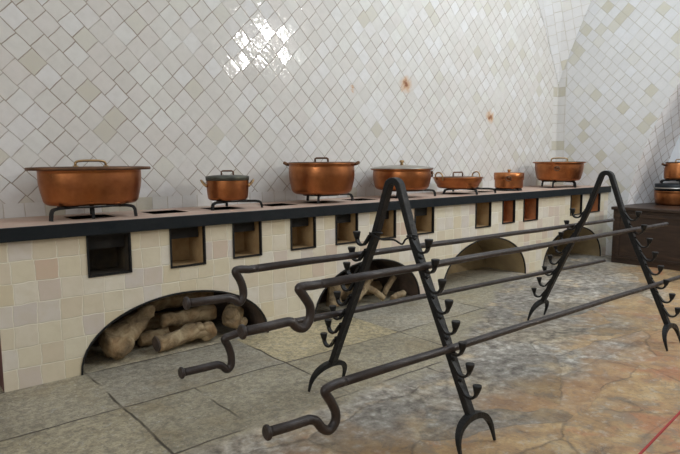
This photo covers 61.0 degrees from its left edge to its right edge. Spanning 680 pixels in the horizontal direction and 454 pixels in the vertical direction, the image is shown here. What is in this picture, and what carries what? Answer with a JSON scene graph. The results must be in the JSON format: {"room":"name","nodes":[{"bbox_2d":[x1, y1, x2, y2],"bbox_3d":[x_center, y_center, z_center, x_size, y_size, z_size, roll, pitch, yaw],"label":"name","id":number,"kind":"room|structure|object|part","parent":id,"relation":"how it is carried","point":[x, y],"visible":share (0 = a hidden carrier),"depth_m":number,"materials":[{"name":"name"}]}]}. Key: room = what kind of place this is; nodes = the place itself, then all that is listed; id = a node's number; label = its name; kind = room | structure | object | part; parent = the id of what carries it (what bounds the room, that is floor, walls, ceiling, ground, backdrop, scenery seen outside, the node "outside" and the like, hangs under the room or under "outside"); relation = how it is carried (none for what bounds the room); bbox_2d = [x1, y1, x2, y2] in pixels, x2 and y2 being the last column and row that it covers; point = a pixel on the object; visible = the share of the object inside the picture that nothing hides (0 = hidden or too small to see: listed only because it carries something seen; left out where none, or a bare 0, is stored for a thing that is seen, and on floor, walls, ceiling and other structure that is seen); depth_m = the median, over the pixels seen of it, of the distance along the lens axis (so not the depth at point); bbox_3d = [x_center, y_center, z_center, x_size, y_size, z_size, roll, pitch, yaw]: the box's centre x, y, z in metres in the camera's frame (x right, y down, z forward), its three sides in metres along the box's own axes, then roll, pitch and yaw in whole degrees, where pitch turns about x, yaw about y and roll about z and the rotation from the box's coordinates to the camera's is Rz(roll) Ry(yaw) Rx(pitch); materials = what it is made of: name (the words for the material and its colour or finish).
{"room":"historic interior","nodes":[
{"label":"historic interior","id":0,"kind":"room"},
{"bbox_2d":[0,0,557,218],"bbox_3d":[-1.314,-2.123,4.988,12.662,6.000,0.001,-6,9,-41],"label":"wall","id":1,"kind":"structure","parent":0,"point":[189,91],"depth_m":5.59,"materials":[{"name":"white tile"}]},
{"bbox_2d":[0,252,679,453],"bbox_3d":[1.715,1.112,2.939,14.200,0.001,7.900,-6,8,-40],"label":"floor","id":2,"kind":"structure","parent":0,"point":[603,378],"depth_m":3.71,"materials":[{"name":"stone"}]},
{"bbox_2d":[98,303,154,359],"bbox_3d":[-1.575,0.786,4.329,0.428,0.366,0.251,-6,8,-40],"label":"log","id":3,"kind":"object","parent":2,"relation":"on","point":[117,340],"visible":0.97,"depth_m":4.25,"materials":[{"name":"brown wood"}]},
{"bbox_2d":[136,327,169,346],"bbox_3d":[-1.488,0.873,4.605,0.260,0.133,0.134,-6,8,-40],"label":"log","id":4,"kind":"object","parent":2,"relation":"on","point":[145,338],"visible":0.63,"depth_m":4.53,"materials":[{"name":"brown wood"}]},
{"bbox_2d":[159,304,216,327],"bbox_3d":[-1.249,0.735,4.755,0.478,0.148,0.138,-6,8,-40],"label":"log","id":5,"kind":"object","parent":4,"relation":"on","point":[205,312],"visible":0.93,"depth_m":4.71,"materials":[{"name":"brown wood"}]},
{"bbox_2d":[143,309,212,331],"bbox_3d":[-1.488,0.812,4.840,0.876,0.188,0.177,-6,8,-40],"label":"log","id":6,"kind":"object","parent":2,"relation":"on","point":[153,323],"visible":0.06,"depth_m":4.77,"materials":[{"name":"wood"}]},
{"bbox_2d":[150,292,213,310],"bbox_3d":[-1.360,0.604,4.876,0.603,0.152,0.150,-6,8,-40],"label":"log","id":7,"kind":"object","parent":6,"relation":"on","point":[175,301],"visible":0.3,"depth_m":4.80,"materials":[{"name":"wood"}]},
{"bbox_2d":[152,321,216,351],"bbox_3d":[-1.211,0.852,4.553,0.526,0.179,0.171,-6,8,-40],"label":"log","id":8,"kind":"object","parent":2,"relation":"on","point":[206,331],"visible":1,"depth_m":4.51,"materials":[{"name":"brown brown wood"}]},
{"bbox_2d":[222,303,247,328],"bbox_3d":[-0.899,0.752,4.865,0.175,0.215,0.212,4,8,34],"label":"log","id":9,"kind":"object","parent":2,"relation":"on","point":[232,315],"visible":0.94,"depth_m":4.80,"materials":[{"name":"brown wood"}]},
{"bbox_2d":[0,185,610,391],"bbox_3d":[0.225,0.231,6.090,9.260,1.052,0.923,-6,8,-40],"label":"stove","id":10,"kind":"object","parent":2,"relation":"on","point":[65,280],"visible":0.8,"depth_m":4.61,"materials":[{"name":"beige tile"}]},
{"bbox_2d":[49,204,137,220],"bbox_3d":[-1.852,-0.119,4.235,0.603,0.094,0.457,-6,8,-40],"label":"trivet","id":11,"kind":"object","parent":10,"relation":"on","point":[92,208],"visible":0.7,"depth_m":4.07,"materials":[{"name":"black metal"}]},
{"bbox_3d":[-1.927,-0.095,4.027,0.020,0.094,0.236,2,7,23],"label":"leg","id":12,"kind":"part","parent":11,"relation":"part of","materials":[{"name":"black metal"}]},
{"bbox_2d":[24,159,150,205],"bbox_3d":[-1.824,-0.333,4.237,0.864,0.326,0.605,-6,8,-40],"label":"copper pot","id":13,"kind":"object","parent":11,"relation":"on","point":[75,185],"visible":1,"depth_m":4.01,"materials":[{"name":"orange metal"}]},
{"bbox_3d":[-1.825,-0.431,4.226,0.864,0.025,0.605,-6,8,-40],"label":"lid","id":14,"kind":"part","parent":13,"relation":"part of","materials":[{"name":"orange metal"}]},
{"bbox_3d":[-1.825,-0.466,4.222,0.247,0.058,0.024,-6,8,-40],"label":"lid handle","id":15,"kind":"part","parent":13,"relation":"part of","materials":[{"name":"gold metal"}]},
{"bbox_3d":[-1.762,-0.106,4.113,0.020,0.093,0.060,-4,7,-29],"label":"leg","id":16,"kind":"part","parent":11,"relation":"part of","materials":[{"name":"black metal"}]},
{"bbox_3d":[-1.612,-0.125,4.267,0.216,0.094,0.020,-1,7,-7],"label":"leg","id":17,"kind":"part","parent":11,"relation":"part of","materials":[{"name":"black metal"}]},
{"bbox_3d":[-1.608,0.192,4.020,0.300,0.288,0.030,-6,8,-40],"label":"firebox frame","id":18,"kind":"part","parent":10,"relation":"part of","materials":[{"name":"black metal"}]},
{"bbox_3d":[-1.160,0.142,4.391,0.287,0.316,0.030,-6,8,-40],"label":"firebox frame","id":19,"kind":"part","parent":10,"relation":"part of","materials":[{"name":"black metal"}]},
{"bbox_2d":[211,199,262,210],"bbox_3d":[-0.962,-0.199,4.983,0.491,0.070,0.363,-6,8,-40],"label":"trivet","id":20,"kind":"object","parent":10,"relation":"on","point":[213,204],"visible":0.77,"depth_m":4.87,"materials":[{"name":"black metal"}]},
{"bbox_3d":[-1.004,-0.179,4.809,0.202,0.070,0.107,-6,8,-40],"label":"leg","id":21,"kind":"part","parent":20,"relation":"part of","materials":[{"name":"black metal"}]},
{"bbox_2d":[200,170,253,200],"bbox_3d":[-0.963,-0.360,4.944,0.390,0.254,0.368,4,8,31],"label":"pot","id":22,"kind":"object","parent":20,"relation":"on","point":[221,187],"visible":1,"depth_m":4.80,"materials":[{"name":"orange metal"}]},
{"bbox_3d":[-0.964,-0.423,4.937,0.368,0.044,0.368,-2,7,-11],"label":"lid","id":23,"kind":"part","parent":22,"relation":"part of","materials":[{"name":"grey metal"}]},
{"bbox_3d":[-0.964,-0.464,4.933,0.114,0.046,0.013,-2,7,-11],"label":"lid handle","id":24,"kind":"part","parent":22,"relation":"part of","materials":[{"name":"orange metal"}]},
{"bbox_3d":[-0.766,-0.201,4.989,0.200,0.070,0.020,-1,7,-9],"label":"leg","id":25,"kind":"part","parent":20,"relation":"part of","materials":[{"name":"black metal"}]},
{"bbox_3d":[-0.761,0.092,4.720,0.270,0.309,0.030,-6,8,-40],"label":"firebox frame","id":26,"kind":"part","parent":10,"relation":"part of","materials":[{"name":"black metal"}]},
{"bbox_2d":[0,185,602,227],"bbox_3d":[0.210,-0.261,6.041,9.250,0.057,0.895,-6,8,-40],"label":"countertop","id":27,"kind":"structure","parent":10,"relation":"on","point":[118,215],"depth_m":5.00,"materials":[{"name":"ceramic"}]},
{"bbox_3d":[-0.327,0.046,5.080,0.272,0.300,0.030,-6,8,-40],"label":"firebox frame","id":28,"kind":"part","parent":10,"relation":"part of","materials":[{"name":"black metal"}]},
{"bbox_2d":[303,193,353,203],"bbox_3d":[-0.118,-0.281,5.610,0.485,0.081,0.442,0,7,4],"label":"trivet","id":29,"kind":"object","parent":10,"relation":"on","point":[350,194],"visible":0.66,"depth_m":5.51,"materials":[{"name":"black metal"}]},
{"bbox_2d":[283,157,359,194],"bbox_3d":[-0.178,-0.502,5.615,0.648,0.353,0.648,3,8,30],"label":"stock pot","id":30,"kind":"object","parent":29,"relation":"on","point":[306,178],"visible":1,"depth_m":5.35,"materials":[{"name":"orange metal"}]},
{"bbox_3d":[-0.179,-0.653,5.597,0.143,0.049,0.017,-1,7,-2],"label":"lid handle","id":31,"kind":"part","parent":30,"relation":"part of","materials":[{"name":"orange metal"}]},
{"bbox_3d":[-0.179,-0.627,5.600,0.644,0.012,0.644,-1,7,-2],"label":"lid","id":32,"kind":"part","parent":30,"relation":"part of","materials":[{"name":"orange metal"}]},
{"bbox_3d":[0.018,-0.297,5.737,0.269,0.081,0.020,-4,8,-30],"label":"leg","id":33,"kind":"part","parent":29,"relation":"part of","materials":[{"name":"black metal"}]},
{"bbox_2d":[326,285,341,306],"bbox_3d":[-0.057,0.641,5.531,0.179,0.251,0.174,-6,8,-40],"label":"log","id":34,"kind":"object","parent":10,"relation":"in","point":[330,298],"visible":0.43,"depth_m":5.48,"materials":[{"name":"brown wood"}]},
{"bbox_3d":[0.059,0.010,5.401,0.273,0.298,0.030,-6,8,-40],"label":"firebox frame","id":35,"kind":"part","parent":10,"relation":"part of","materials":[{"name":"black metal"}]},
{"bbox_3d":[0.465,-0.029,5.737,0.240,0.294,0.030,-6,8,-40],"label":"firebox frame","id":36,"kind":"part","parent":10,"relation":"part of","materials":[{"name":"black metal"}]},
{"bbox_2d":[382,275,396,295],"bbox_3d":[0.516,0.614,6.076,0.066,0.200,0.212,5,9,41],"label":"log","id":37,"kind":"object","parent":10,"relation":"in","point":[393,278],"visible":0.92,"depth_m":6.04,"materials":[{"name":"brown wood"}]},
{"bbox_2d":[393,189,435,197],"bbox_3d":[0.777,-0.369,6.323,0.551,0.081,0.458,1,7,9],"label":"trivet","id":38,"kind":"object","parent":10,"relation":"on","point":[434,192],"visible":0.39,"depth_m":6.22,"materials":[{"name":"black metal"}]},
{"bbox_2d":[370,160,433,190],"bbox_3d":[0.678,-0.573,6.326,0.696,0.321,0.696,0,7,1],"label":"pan","id":39,"kind":"object","parent":38,"relation":"on","point":[414,177],"visible":0.88,"depth_m":6.08,"materials":[{"name":"orange metal"}]},
{"bbox_3d":[0.677,-0.659,6.316,0.696,0.041,0.696,0,7,1],"label":"lid","id":40,"kind":"part","parent":39,"relation":"part of","materials":[{"name":"metal"}]},
{"bbox_3d":[0.947,-0.381,6.423,0.266,0.081,0.020,-2,7,-17],"label":"leg","id":41,"kind":"part","parent":38,"relation":"part of","materials":[{"name":"black metal"}]},
{"bbox_3d":[0.884,-0.072,6.085,0.302,0.294,0.030,-6,8,-40],"label":"firebox frame","id":42,"kind":"part","parent":10,"relation":"part of","materials":[{"name":"black metal"}]},
{"bbox_2d":[443,187,495,194],"bbox_3d":[1.463,-0.439,6.964,0.622,0.066,0.604,6,9,43],"label":"trivet","id":43,"kind":"object","parent":10,"relation":"on","point":[473,189],"visible":0.7,"depth_m":6.83,"materials":[{"name":"black metal"}]},
{"bbox_2d":[433,171,482,188],"bbox_3d":[1.413,-0.568,6.918,0.621,0.196,0.596,-4,8,-31],"label":"pan","id":44,"kind":"object","parent":43,"relation":"on","point":[448,182],"visible":1,"depth_m":6.71,"materials":[{"name":"orange metal"}]},
{"bbox_3d":[1.412,-0.600,6.914,0.528,0.013,0.528,-4,8,-31],"label":"lid","id":45,"kind":"part","parent":44,"relation":"part of","materials":[{"name":"orange metal"}]},
{"bbox_3d":[1.667,-0.144,6.735,0.296,0.304,0.030,-6,8,-40],"label":"firebox frame","id":46,"kind":"part","parent":10,"relation":"part of","materials":[{"name":"black metal"}]},
{"bbox_2d":[494,188,521,190],"bbox_3d":[2.236,-0.500,7.622,0.360,0.028,0.363,-6,8,-40],"label":"stand","id":47,"kind":"object","parent":10,"relation":"on","point":[498,189],"visible":0.74,"depth_m":7.48,"materials":[{"name":"black metal"}]},
{"bbox_2d":[494,169,523,188],"bbox_3d":[2.225,-0.636,7.599,0.386,0.247,0.405,1,7,14],"label":"casserole","id":48,"kind":"object","parent":47,"relation":"on","point":[503,180],"visible":1,"depth_m":7.46,"materials":[{"name":"orange metal"}]},
{"bbox_3d":[2.227,-0.673,7.604,0.386,0.099,0.386,1,7,15],"label":"lid","id":49,"kind":"part","parent":48,"relation":"part of","materials":[{"name":"orange metal"}]},
{"bbox_3d":[2.059,-0.189,7.059,0.261,0.290,0.030,-6,8,-40],"label":"firebox frame","id":50,"kind":"part","parent":10,"relation":"part of","materials":[{"name":"black metal"}]},
{"bbox_3d":[2.430,-0.229,7.366,0.332,0.302,0.030,-6,8,-40],"label":"firebox frame","id":51,"kind":"part","parent":10,"relation":"part of","materials":[{"name":"black metal"}]},
{"bbox_2d":[541,181,576,187],"bbox_3d":[3.170,-0.625,8.364,0.473,0.094,0.506,2,7,18],"label":"trivet","id":52,"kind":"object","parent":10,"relation":"on","point":[553,182],"visible":0.81,"depth_m":8.18,"materials":[{"name":"black metal"}]},
{"bbox_2d":[533,157,586,180],"bbox_3d":[3.177,-0.843,8.370,0.734,0.334,0.734,2,7,20],"label":"pan","id":53,"kind":"object","parent":52,"relation":"on","point":[567,170],"visible":1,"depth_m":8.11,"materials":[{"name":"orange metal"}]},
{"bbox_3d":[3.176,-0.977,8.355,0.252,0.064,0.024,2,7,20],"label":"lid handle","id":54,"kind":"part","parent":53,"relation":"part of","materials":[{"name":"gold metal"}]},
{"bbox_3d":[3.176,-0.944,8.359,0.726,0.011,0.726,2,7,20],"label":"lid","id":55,"kind":"part","parent":53,"relation":"part of","materials":[{"name":"orange metal"}]},
{"bbox_3d":[3.308,-0.316,8.095,0.317,0.294,0.030,-6,8,-40],"label":"firebox frame","id":56,"kind":"part","parent":10,"relation":"part of","materials":[{"name":"black metal"}]},
{"bbox_3d":[3.717,-0.358,8.434,0.313,0.282,0.030,-6,8,-40],"label":"firebox frame","id":57,"kind":"part","parent":10,"relation":"part of","materials":[{"name":"black metal"}]},
{"bbox_2d":[340,281,382,299],"bbox_3d":[0.157,0.669,6.099,0.685,0.181,0.178,-6,8,-40],"label":"log","id":58,"kind":"object","parent":2,"relation":"on","point":[376,284],"visible":0.3,"depth_m":6.13,"materials":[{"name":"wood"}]},
{"bbox_2d":[357,279,385,303],"bbox_3d":[0.254,0.622,5.836,0.446,0.296,0.188,-6,8,-40],"label":"log","id":59,"kind":"object","parent":2,"relation":"on","point":[367,286],"visible":0.58,"depth_m":5.87,"materials":[{"name":"grey wood"}]},
{"bbox_2d":[390,290,405,299],"bbox_3d":[0.609,0.714,6.032,0.076,0.082,0.240,4,8,36],"label":"log","id":60,"kind":"object","parent":2,"relation":"on","point":[401,293],"visible":0.94,"depth_m":5.98,"materials":[{"name":"grey wood"}]},
{"bbox_2d":[308,177,495,453],"bbox_3d":[0.301,0.402,3.242,0.306,1.356,1.194,-6,9,-42],"label":"stand","id":61,"kind":"object","parent":2,"relation":"on","point":[470,415],"visible":0.92,"depth_m":3.10,"materials":[{"name":"black metal"}]},
{"bbox_2d":[182,218,614,309],"bbox_3d":[0.932,0.150,4.085,4.335,0.209,0.062,-6,8,-40],"label":"spit","id":62,"kind":"object","parent":61,"relation":"on","point":[236,271],"visible":0.98,"depth_m":3.15,"materials":[{"name":"brown metal"}]},
{"bbox_3d":[-0.722,0.359,2.718,0.023,0.062,0.062,-6,8,-40],"label":"knob","id":63,"kind":"part","parent":62,"relation":"part of","materials":[{"name":"brown metal"}]},
{"bbox_3d":[-0.572,0.303,2.837,0.381,0.209,0.043,-6,8,-40],"label":"crank handle","id":64,"kind":"part","parent":62,"relation":"part of","materials":[{"name":"brown metal"}]},
{"bbox_3d":[1.081,0.070,4.205,3.941,0.066,0.040,-6,9,-40],"label":"rod","id":65,"kind":"part","parent":62,"relation":"part of","materials":[{"name":"brown metal"}]},
{"bbox_2d":[237,222,668,339],"bbox_3d":[1.208,0.211,3.649,4.195,0.225,0.062,-6,8,-40],"label":"spit","id":66,"kind":"object","parent":61,"relation":"on","point":[243,331],"visible":1,"depth_m":2.72,"materials":[{"name":"brown metal"}]},
{"bbox_3d":[-0.393,0.423,2.327,0.022,0.062,0.062,-6,8,-40],"label":"knob","id":67,"kind":"part","parent":66,"relation":"part of","materials":[{"name":"brown metal"}]},
{"bbox_3d":[-0.236,0.357,2.451,0.397,0.225,0.040,-6,8,-40],"label":"crank handle","id":68,"kind":"part","parent":66,"relation":"part of","materials":[{"name":"brown metal"}]},
{"bbox_3d":[1.365,0.111,3.770,3.785,0.050,0.040,-6,8,-40],"label":"rod","id":69,"kind":"part","parent":66,"relation":"part of","materials":[{"name":"brown metal"}]},
{"bbox_2d":[262,275,679,440],"bbox_3d":[1.484,0.607,3.691,4.620,0.231,0.062,-6,8,-40],"label":"spit","id":70,"kind":"object","parent":61,"relation":"on","point":[268,432],"visible":0.99,"depth_m":2.62,"materials":[{"name":"brown metal"}]},
{"bbox_3d":[-0.280,0.794,2.230,0.024,0.062,0.062,-6,8,-40],"label":"knob","id":71,"kind":"part","parent":70,"relation":"part of","materials":[{"name":"brown metal"}]},
{"bbox_3d":[-0.126,0.770,2.359,0.394,0.231,0.044,-6,8,-40],"label":"crank handle","id":72,"kind":"part","parent":70,"relation":"part of","materials":[{"name":"brown metal"}]},
{"bbox_3d":[1.645,0.515,3.806,4.213,0.075,0.040,-6,8,-39],"label":"rod","id":73,"kind":"part","parent":70,"relation":"part of","materials":[{"name":"brown metal"}]},
{"bbox_2d":[527,170,679,350],"bbox_3d":[2.187,0.209,4.820,0.306,1.356,1.243,-6,9,-42],"label":"stand","id":74,"kind":"object","parent":2,"relation":"on","point":[626,219],"visible":0.93,"depth_m":4.67,"materials":[{"name":"black metal"}]},
{"bbox_2d":[178,259,605,378],"bbox_3d":[0.940,0.512,4.372,4.574,0.229,0.062,-6,9,-40],"label":"spit","id":75,"kind":"object","parent":74,"relation":"on","point":[226,368],"visible":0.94,"depth_m":3.66,"materials":[{"name":"brown metal"}]},
{"bbox_3d":[-0.802,0.739,2.925,0.022,0.062,0.062,-6,8,-40],"label":"knob","id":76,"kind":"part","parent":75,"relation":"part of","materials":[{"name":"brown metal"}]},
{"bbox_3d":[-0.653,0.675,3.040,0.373,0.229,0.047,-6,8,-40],"label":"crank handle","id":77,"kind":"part","parent":75,"relation":"part of","materials":[{"name":"brown metal"}]},
{"bbox_3d":[1.083,0.452,4.495,4.189,0.137,0.040,-6,9,-40],"label":"rod","id":78,"kind":"part","parent":75,"relation":"part of","materials":[{"name":"brown metal"}]},
{"bbox_2d":[611,203,679,270],"bbox_3d":[5.200,0.182,7.390,1.185,0.790,2.940,-6,8,-40],"label":"wooden chest","id":79,"kind":"object","parent":2,"relation":"on","point":[666,239],"visible":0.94,"depth_m":7.75,"materials":[{"name":"brown wood"}]},
{"bbox_3d":[5.198,-0.189,7.348,1.185,0.043,2.940,-6,8,-40],"label":"lid","id":80,"kind":"part","parent":79,"relation":"part of","materials":[{"name":"brown wood"}]},
{"bbox_2d":[654,190,679,205],"bbox_3d":[4.811,-0.422,8.321,0.512,0.203,0.512,-6,8,-40],"label":"pot","id":81,"kind":"object","parent":79,"relation":"on","point":[670,198],"visible":0.91,"depth_m":8.16,"materials":[{"name":"orange metal"}]},
{"bbox_2d":[654,183,679,190],"bbox_3d":[4.810,-0.575,8.303,0.510,0.102,0.510,-6,8,-40],"label":"lid","id":82,"kind":"object","parent":81,"relation":"on","point":[658,186],"visible":0.99,"depth_m":8.16,"materials":[{"name":"metal"}]},
{"bbox_2d":[660,179,679,183],"bbox_3d":[4.793,-0.656,8.297,0.339,0.050,0.386,-7,9,-44],"label":"trivet","id":83,"kind":"object","parent":82,"relation":"on","point":[662,180],"visible":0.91,"depth_m":8.23,"materials":[{"name":"black metal"}]},
{"bbox_2d":[661,159,679,179],"bbox_3d":[4.849,-0.827,8.257,0.372,0.294,0.372,-4,8,-30],"label":"pot","id":84,"kind":"object","parent":83,"relation":"on","point":[672,169],"visible":1,"depth_m":8.16,"materials":[{"name":"orange metal"}]},
{"bbox_2d":[638,411,679,453],"bbox_3d":[1.432,0.924,2.393,3.512,0.500,0.200,-7,9,-44],"label":"rope barrier","id":85,"kind":"object","parent":2,"relation":"on","point":[678,413],"visible":1,"depth_m":2.11,"materials":[{"name":"red fabric"}]},
{"bbox_2d":[538,0,590,84],"bbox_3d":[3.054,-3.763,7.546,2.443,3.380,1.674,-6,8,-40],"label":"wall","id":86,"kind":"structure","parent":0,"point":[562,19],"depth_m":8.79,"materials":[{"name":"white tile"}]},
{"bbox_2d":[555,0,679,255],"bbox_3d":[6.245,-2.326,6.335,0.690,6.000,7.850,-6,8,-40],"label":"wall","id":87,"kind":"structure","parent":0,"point":[618,112],"depth_m":8.46,"materials":[{"name":"white tile"}]},
{"bbox_2d":[662,136,679,182],"bbox_3d":[6.084,-1.217,7.207,0.001,3.600,5.400,-6,8,-40],"label":"wall","id":88,"kind":"structure","parent":0,"point":[675,154],"depth_m":8.56,"materials":[{"name":"white paint"}]}
]}

